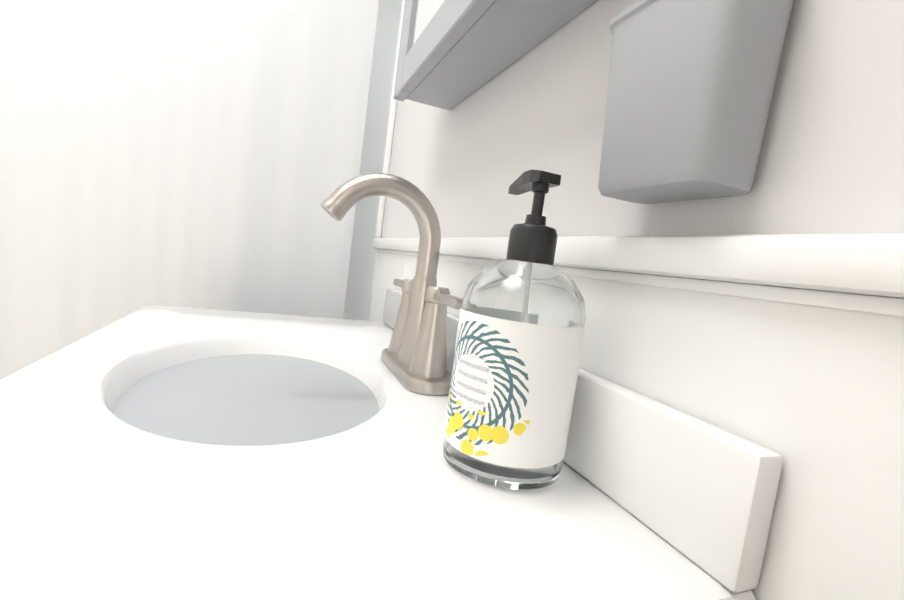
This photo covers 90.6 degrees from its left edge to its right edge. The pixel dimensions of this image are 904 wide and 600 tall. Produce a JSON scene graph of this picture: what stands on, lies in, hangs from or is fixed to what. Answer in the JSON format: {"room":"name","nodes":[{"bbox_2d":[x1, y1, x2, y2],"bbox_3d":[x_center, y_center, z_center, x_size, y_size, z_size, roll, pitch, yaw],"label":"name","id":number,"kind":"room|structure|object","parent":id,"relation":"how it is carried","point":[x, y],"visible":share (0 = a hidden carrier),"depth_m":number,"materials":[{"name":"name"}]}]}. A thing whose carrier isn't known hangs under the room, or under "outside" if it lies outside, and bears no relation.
{"room":"bathroom","nodes":[
{"label":"bathroom","id":0,"kind":"room"},
{"bbox_2d":[381,0,903,237],"bbox_3d":[0.161,-0.196,0.463,0.100,2.440,3.320,6,5,-22],"label":"wall","id":1,"kind":"structure","parent":0,"point":[831,158],"depth_m":0.33,"materials":[{"name":"white paint"}]},
{"bbox_2d":[393,0,596,110],"bbox_3d":[0.062,-0.597,0.493,0.134,0.609,0.493,6,5,-22],"label":"upper cabinet","id":2,"kind":"object","parent":1,"relation":"attached to","point":[452,54],"visible":1,"depth_m":0.54,"materials":[{"name":"grey paint"}]},
{"bbox_2d":[369,233,903,599],"bbox_3d":[0.156,0.520,0.134,0.024,1.080,2.335,6,5,-22],"label":"wainscoting","id":3,"kind":"structure","parent":1,"relation":"attached to","point":[789,348],"depth_m":0.22,"materials":[{"name":"white wood"}]},
{"bbox_2d":[598,0,792,203],"bbox_3d":[0.142,-0.127,0.282,0.054,0.118,0.104,6,5,-22],"label":"bin","id":4,"kind":"object","parent":1,"relation":"attached to","point":[691,84],"visible":1,"depth_m":0.25,"materials":[{"name":"grey plastic"}]},
{"bbox_3d":[-0.713,0.964,0.279,1.640,0.050,3.320,6,5,-22],"label":"floor","id":5,"kind":"structure","parent":0,"visible":0},
{"bbox_2d":[0,288,782,599],"bbox_3d":[-0.259,0.485,0.541,0.470,0.972,0.797,6,5,-22],"label":"bathroom vanity","id":6,"kind":"object","parent":5,"relation":"on","point":[153,452],"visible":0.9,"depth_m":0.26,"materials":[{"name":"white stone"}]},
{"bbox_2d":[320,173,461,395],"bbox_3d":[-0.081,-0.029,0.529,0.160,0.235,0.250,6,5,-22],"label":"faucet","id":7,"kind":"object","parent":6,"relation":"on","point":[414,357],"visible":0.98,"depth_m":0.51,"materials":[{"name":"silver metal"}]},
{"bbox_2d":[443,169,585,489],"bbox_3d":[0.050,0.016,0.325,0.090,0.215,0.090,6,5,-22],"label":"soap bottle","id":8,"kind":"object","parent":6,"relation":"on","point":[519,340],"visible":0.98,"depth_m":0.29,"materials":[{"name":"clear glass"}]},
{"bbox_3d":[-0.716,-1.150,0.805,1.437,0.081,0.052,6,5,-22],"label":"curtain rod","id":9,"kind":"object","parent":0,"visible":0},
{"bbox_2d":[0,0,378,379],"bbox_3d":[-0.865,-0.216,0.863,1.335,1.974,0.069,6,5,-22],"label":"shower curtain","id":10,"kind":"object","parent":9,"relation":"hanging from","point":[205,154],"visible":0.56,"depth_m":0.96,"materials":[{"name":"fabric"}]},
{"bbox_3d":[-1.260,-0.337,-0.111,0.100,2.440,3.320,6,5,-22],"label":"wall","id":11,"kind":"structure","parent":0,"visible":0},
{"bbox_2d":[343,0,404,320],"bbox_3d":[-0.313,-0.352,1.521,0.016,1.650,0.763,6,5,-22],"label":"trim","id":12,"kind":"structure","parent":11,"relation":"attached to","point":[376,147],"depth_m":1.18,"materials":[{"name":"white wood"}]}
]}

